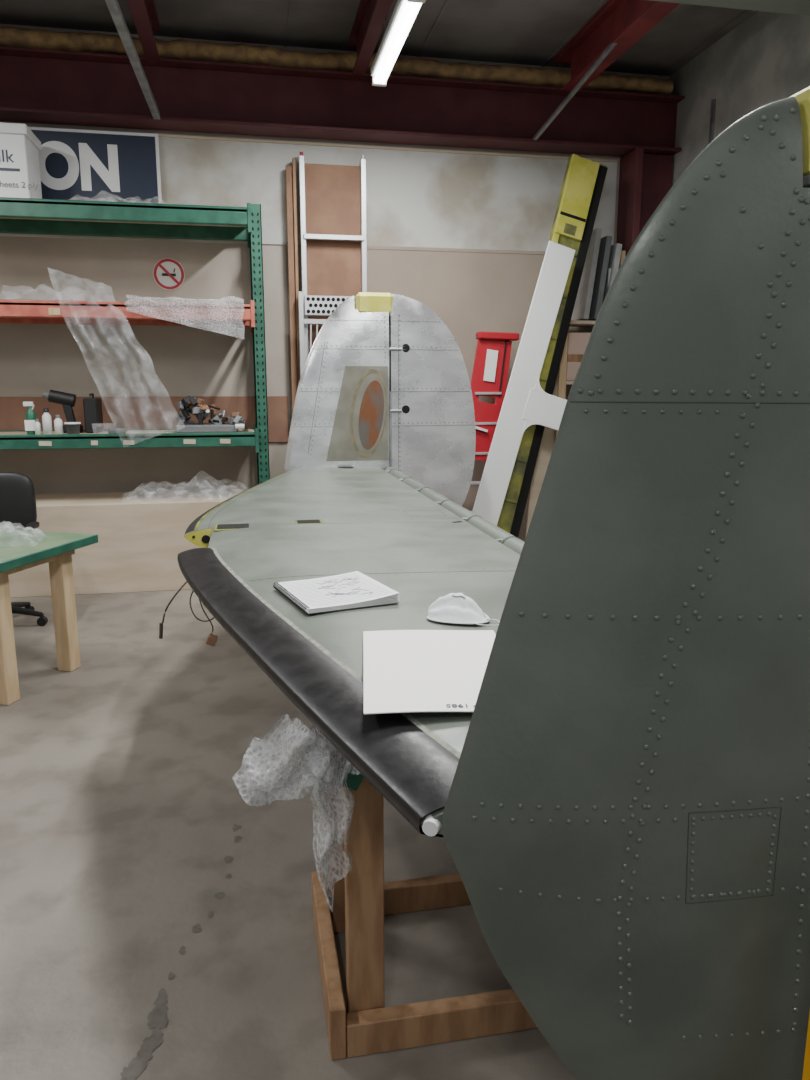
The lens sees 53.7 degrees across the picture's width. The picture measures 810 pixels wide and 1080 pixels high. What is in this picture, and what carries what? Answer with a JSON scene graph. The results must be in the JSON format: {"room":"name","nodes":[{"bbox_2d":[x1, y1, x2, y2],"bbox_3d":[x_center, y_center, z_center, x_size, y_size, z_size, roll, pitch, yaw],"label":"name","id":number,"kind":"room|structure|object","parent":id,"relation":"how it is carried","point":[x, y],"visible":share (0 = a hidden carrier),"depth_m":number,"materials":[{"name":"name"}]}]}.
{"room":"aircraft restoration workshop","nodes":[
{"label":"aircraft restoration workshop","id":0,"kind":"room"},
{"bbox_2d":[0,589,575,1079],"bbox_3d":[-0.960,1.227,2.332,9.100,0.102,10.400,-2,11,-11],"label":"floor","id":1,"kind":"structure","parent":0,"point":[127,775],"depth_m":2.63,"materials":[{"name":"concrete"}]},
{"bbox_2d":[0,472,47,625],"bbox_3d":[-2.726,0.081,5.296,0.613,1.019,0.614,-2,11,-11],"label":"office chair","id":2,"kind":"object","parent":1,"relation":"on","point":[18,511],"visible":0.7,"depth_m":5.42,"materials":[{"name":"black plastic"}]},
{"bbox_2d":[0,529,97,704],"bbox_3d":[-2.596,0.384,4.420,1.512,0.759,0.868,3,11,14],"label":"table","id":3,"kind":"object","parent":1,"relation":"on","point":[20,550],"visible":1,"depth_m":4.37,"materials":[{"name":"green wood"}]},
{"bbox_2d":[0,197,269,597],"bbox_3d":[-2.562,-1.087,6.300,2.930,2.930,0.765,-2,11,-11],"label":"rack","id":4,"kind":"object","parent":1,"relation":"on","point":[141,538],"visible":0.72,"depth_m":6.18,"materials":[{"name":"green metal"}]},
{"bbox_2d":[0,122,41,198],"bbox_3d":[-2.968,-2.748,5.935,0.536,0.530,0.440,-2,11,-11],"label":"cardboard box","id":5,"kind":"object","parent":4,"relation":"on","point":[19,146],"visible":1,"depth_m":5.78,"materials":[{"name":"white cardboard"}]},
{"bbox_2d":[0,181,37,189],"bbox_3d":[-2.805,-2.566,5.791,0.284,0.055,0.002,-2,11,-11],"label":"print","id":6,"kind":"object","parent":5,"relation":"attached to","point":[4,185],"depth_m":5.79,"materials":[{"name":"grey paper"}]},
{"bbox_2d":[23,402,35,434],"bbox_3d":[-2.866,-0.933,6.120,0.083,0.248,0.076,-2,11,-11],"label":"spray bottle","id":7,"kind":"object","parent":4,"relation":"on","point":[30,417],"visible":0.95,"depth_m":6.09,"materials":[{"name":"green plastic"}]},
{"bbox_2d":[34,419,40,434],"bbox_3d":[-2.791,-0.860,6.078,0.044,0.120,0.044,-2,11,-11],"label":"bottle","id":8,"kind":"object","parent":4,"relation":"in","point":[37,425],"visible":0.93,"depth_m":6.06,"materials":[{"name":"white paint"}]},
{"bbox_2d":[42,408,52,433],"bbox_3d":[-2.722,-0.901,6.083,0.066,0.200,0.066,-2,11,-11],"label":"bottle","id":9,"kind":"object","parent":4,"relation":"in","point":[46,417],"visible":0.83,"depth_m":6.06,"materials":[{"name":"white paint"}]},
{"bbox_2d":[54,415,62,433],"bbox_3d":[-2.644,-0.880,6.103,0.060,0.150,0.060,-2,11,-11],"label":"bottle","id":10,"kind":"object","parent":4,"relation":"in","point":[58,425],"visible":0.83,"depth_m":6.08,"materials":[{"name":"white paint"}]},
{"bbox_2d":[42,390,82,432],"bbox_3d":[-2.708,-1.017,6.323,0.273,0.336,0.100,-2,11,-11],"label":"drill","id":11,"kind":"object","parent":4,"relation":"on","point":[68,400],"visible":0.78,"depth_m":6.28,"materials":[{"name":"black plastic"}]},
{"bbox_2d":[64,422,80,433],"bbox_3d":[-2.547,-0.857,6.137,0.120,0.092,0.120,-2,11,-11],"label":"tub","id":12,"kind":"object","parent":4,"relation":"in","point":[71,427],"visible":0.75,"depth_m":6.10,"materials":[{"name":"grey plastic"}]},
{"bbox_2d":[83,393,103,432],"bbox_3d":[-2.490,-1.016,6.392,0.100,0.307,0.250,-2,11,-11],"label":"plastic bottle","id":13,"kind":"object","parent":4,"relation":"on","point":[93,415],"visible":1,"depth_m":6.29,"materials":[{"name":"black plastic"}]},
{"bbox_2d":[108,428,126,433],"bbox_3d":[-2.305,-0.868,6.224,0.250,0.080,0.180,-2,11,-11],"label":"plastic tray","id":14,"kind":"object","parent":4,"relation":"on","point":[112,430],"visible":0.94,"depth_m":6.17,"materials":[{"name":"white"}]},
{"bbox_2d":[175,396,244,432],"bbox_3d":[-1.582,-1.024,6.482,0.558,0.288,0.420,-2,11,-11],"label":"pile","id":15,"kind":"object","parent":4,"relation":"in","point":[217,423],"visible":0.98,"depth_m":6.37,"materials":[{"name":"black plastic"}]},
{"bbox_2d":[285,158,299,413],"bbox_3d":[-0.943,-1.454,6.904,0.080,3.420,0.090,-2,11,-11],"label":"timber post","id":16,"kind":"object","parent":1,"relation":"on","point":[290,171],"visible":0.56,"depth_m":6.72,"materials":[{"name":"brown wood"}]},
{"bbox_2d":[298,291,354,376],"bbox_3d":[-0.621,-0.922,6.944,0.550,2.360,0.055,-2,11,-11],"label":"plank","id":17,"kind":"object","parent":1,"relation":"on","point":[314,305],"visible":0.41,"depth_m":6.71,"materials":[{"name":"silver metal"}]},
{"bbox_2d":[298,152,366,362],"bbox_3d":[-0.602,-1.488,6.949,0.554,3.470,0.120,-2,11,-11],"label":"ladder","id":18,"kind":"object","parent":1,"relation":"on","point":[332,198],"visible":0.56,"depth_m":6.75,"materials":[{"name":"grey"}]},
{"bbox_2d":[311,732,537,1059],"bbox_3d":[0.118,0.751,2.172,0.710,0.897,0.580,-2,11,-11],"label":"trestle","id":19,"kind":"object","parent":1,"relation":"on","point":[358,898],"visible":0.28,"depth_m":1.96,"materials":[{"name":"brown wood"}]},
{"bbox_2d":[470,331,518,511],"bbox_3d":[0.635,-0.780,7.062,0.712,2.053,0.370,-2,11,-11],"label":"stepladder","id":20,"kind":"object","parent":1,"relation":"on","point":[493,350],"visible":0.43,"depth_m":6.94,"materials":[{"name":"red metal"}]},
{"bbox_2d":[472,241,574,525],"bbox_3d":[0.908,-1.023,6.522,1.107,2.748,0.180,-4,12,-18],"label":"panel","id":21,"kind":"object","parent":1,"relation":"on","point":[525,404],"visible":0.75,"depth_m":6.50,"materials":[{"name":"white paint"}]},
{"bbox_2d":[525,334,567,538],"bbox_3d":[1.223,-0.796,6.999,0.379,2.110,0.140,-2,11,-11],"label":"plywood offcut","id":22,"kind":"object","parent":1,"relation":"on","point":[549,435],"visible":0.11,"depth_m":7.01,"materials":[{"name":"brown wood"}]},
{"bbox_2d":[497,154,607,536],"bbox_3d":[1.123,-1.436,6.753,1.249,3.486,0.195,-6,13,-29],"label":"chromate spar","id":23,"kind":"object","parent":1,"relation":"on","point":[584,179],"visible":0.52,"depth_m":6.69,"materials":[{"name":"metal"}]},
{"bbox_2d":[564,320,594,398],"bbox_3d":[1.648,-0.897,7.365,0.620,2.150,0.340,-2,11,-11],"label":"shelving","id":24,"kind":"object","parent":1,"relation":"on","point":[574,323],"visible":0.02,"depth_m":7.06,"materials":[{"name":"brown wood"}]},
{"bbox_2d":[566,332,590,380],"bbox_3d":[1.635,-0.988,7.360,0.460,1.769,0.270,-2,11,-11],"label":"storage boxes","id":25,"kind":"object","parent":24,"relation":"in","point":[577,342],"visible":0.17,"depth_m":7.07,"materials":[{"name":"beige cardboard"}]},
{"bbox_2d":[571,228,625,320],"bbox_3d":[1.722,-2.333,7.100,0.390,0.769,0.300,-2,11,-11],"label":"panels","id":26,"kind":"object","parent":24,"relation":"on","point":[603,261],"visible":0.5,"depth_m":6.98,"materials":[{"name":"grey plastic"}]},
{"bbox_2d":[616,148,672,256],"bbox_3d":[2.166,-1.635,7.391,0.420,3.590,0.330,-2,11,-11],"label":"column","id":27,"kind":"structure","parent":1,"relation":"on","point":[645,180],"depth_m":7.08,"materials":[{"name":"red metal"}]},
{"bbox_2d":[0,46,684,156],"bbox_3d":[-1.931,-3.475,6.243,8.800,0.440,0.270,-2,11,-11],"label":"beam","id":28,"kind":"structure","parent":27,"relation":"on","point":[44,86],"depth_m":6.46,"materials":[{"name":"red metal"}]},
{"bbox_2d":[105,0,159,119],"bbox_3d":[-1.577,-2.906,4.259,0.065,0.090,3.901,-2,11,-10],"label":"strut","id":29,"kind":"object","parent":28,"relation":"attached to","point":[113,6],"visible":1,"depth_m":4.97,"materials":[{"name":"metal"}]},
{"bbox_2d":[0,27,673,94],"bbox_3d":[-1.974,-3.776,6.141,8.700,0.165,0.203,-2,11,-11],"label":"insulation","id":30,"kind":"object","parent":28,"relation":"on","point":[241,53],"visible":0.76,"depth_m":6.31},
{"bbox_2d":[802,1013,809,1079],"bbox_3d":[0.615,0.950,1.204,0.110,0.875,0.110,-2,11,-11],"label":"post","id":31,"kind":"object","parent":1,"relation":"on","point":[806,1069],"visible":1,"depth_m":1.17,"materials":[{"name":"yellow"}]},
{"bbox_3d":[-0.462,0.237,4.814,0.720,0.897,0.555,-2,11,-11],"label":"trestle","id":32,"kind":"object","parent":1,"relation":"on","visible":0},
{"bbox_2d":[159,86,809,1079],"bbox_3d":[-0.007,-0.330,3.513,2.060,1.983,5.013,-2,11,-11],"label":"aircraft tailplane","id":33,"kind":"object","parent":32,"relation":"on","point":[620,808],"visible":0.99,"depth_m":1.13,"materials":[{"name":"green paint"}]},
{"bbox_2d":[273,571,398,613],"bbox_3d":[-0.203,0.143,2.270,0.269,0.030,0.310,-5,12,-25],"label":"paper stack","id":34,"kind":"object","parent":33,"relation":"on","point":[352,590],"visible":1,"depth_m":2.23,"materials":[{"name":"white paper"}]},
{"bbox_2d":[363,630,495,713],"bbox_3d":[0.069,0.263,1.673,0.312,0.010,0.495,-1,11,-3],"label":"poster board","id":35,"kind":"object","parent":33,"relation":"on","point":[406,671],"visible":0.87,"depth_m":1.65,"materials":[{"name":"grey cardboard"}]},
{"bbox_2d":[426,593,499,625],"bbox_3d":[0.156,0.168,2.046,0.198,0.063,0.127,4,12,18],"label":"mask","id":36,"kind":"object","parent":33,"relation":"on","point":[454,608],"visible":0.99,"depth_m":2.02,"materials":[{"name":"fabric"}]},
{"bbox_2d":[0,24,668,541],"bbox_3d":[-1.925,-1.880,6.788,9.100,4.300,0.180,-2,11,-11],"label":"wall","id":37,"kind":"structure","parent":0,"point":[463,234],"depth_m":6.82,"materials":[{"name":"beige paint"}]},
{"bbox_2d":[29,127,161,203],"bbox_3d":[-2.523,-2.940,6.323,1.130,0.560,0.031,-2,11,-11],"label":"sign","id":38,"kind":"object","parent":37,"relation":"attached to","point":[75,164],"visible":0.84,"depth_m":6.33,"materials":[{"name":"blue paint"}]},
{"bbox_2d":[153,258,184,289],"bbox_3d":[-1.961,-2.209,6.646,0.256,0.256,0.014,-2,11,-11],"label":"no smoking sign","id":39,"kind":"object","parent":37,"relation":"attached to","point":[168,273],"visible":1,"depth_m":6.65,"materials":[{"name":"white paint"}]},
{"bbox_2d":[0,0,757,75],"bbox_3d":[-1.004,-3.081,1.460,9.100,0.108,10.350,-2,11,-11],"label":"ceiling","id":40,"kind":"structure","parent":0,"point":[524,32],"depth_m":6.11,"materials":[{"name":"grey metal"}]},
{"bbox_2d":[128,0,159,60],"bbox_3d":[-0.971,-2.846,1.330,0.100,0.320,10.000,-2,11,-11],"label":"beam","id":41,"kind":"structure","parent":40,"relation":"attached to","point":[144,13],"depth_m":5.59,"materials":[{"name":"red metal"}]},
{"bbox_2d":[349,0,392,75],"bbox_3d":[0.551,-2.902,1.621,0.100,0.320,10.000,-2,11,-11],"label":"beam","id":42,"kind":"structure","parent":40,"relation":"attached to","point":[368,25],"depth_m":5.74,"materials":[{"name":"red metal"}]},
{"bbox_2d":[371,0,425,86],"bbox_3d":[-0.059,-3.374,4.937,0.120,0.620,1.320,-2,11,-11],"label":"fluorescent light","id":43,"kind":"object","parent":42,"relation":"hanging from","point":[404,14],"visible":0.96,"depth_m":4.93,"materials":[{"name":"glowing white plastic diffuser"},{"name":"white paint"}]},
{"bbox_2d":[532,0,679,139],"bbox_3d":[2.188,-2.780,1.968,0.365,0.693,10.000,-2,11,-11],"label":"beam","id":44,"kind":"structure","parent":40,"relation":"attached to","point":[618,25],"depth_m":5.90,"materials":[{"name":"metal"}]},
{"bbox_2d":[669,11,809,185],"bbox_3d":[3.381,-1.088,2.715,0.165,4.300,10.350,-2,11,-11],"label":"wall","id":45,"kind":"structure","parent":0,"point":[763,60],"depth_m":6.15,"materials":[{"name":"concrete"}]},
{"bbox_2d":[650,0,809,15],"bbox_3d":[1.671,-3.272,4.702,2.280,0.110,0.250,-2,11,-11],"label":"crossbeam","id":46,"kind":"object","parent":45,"relation":"attached to","point":[796,7],"visible":1,"depth_m":4.85,"materials":[{"name":"grey"}]}
]}

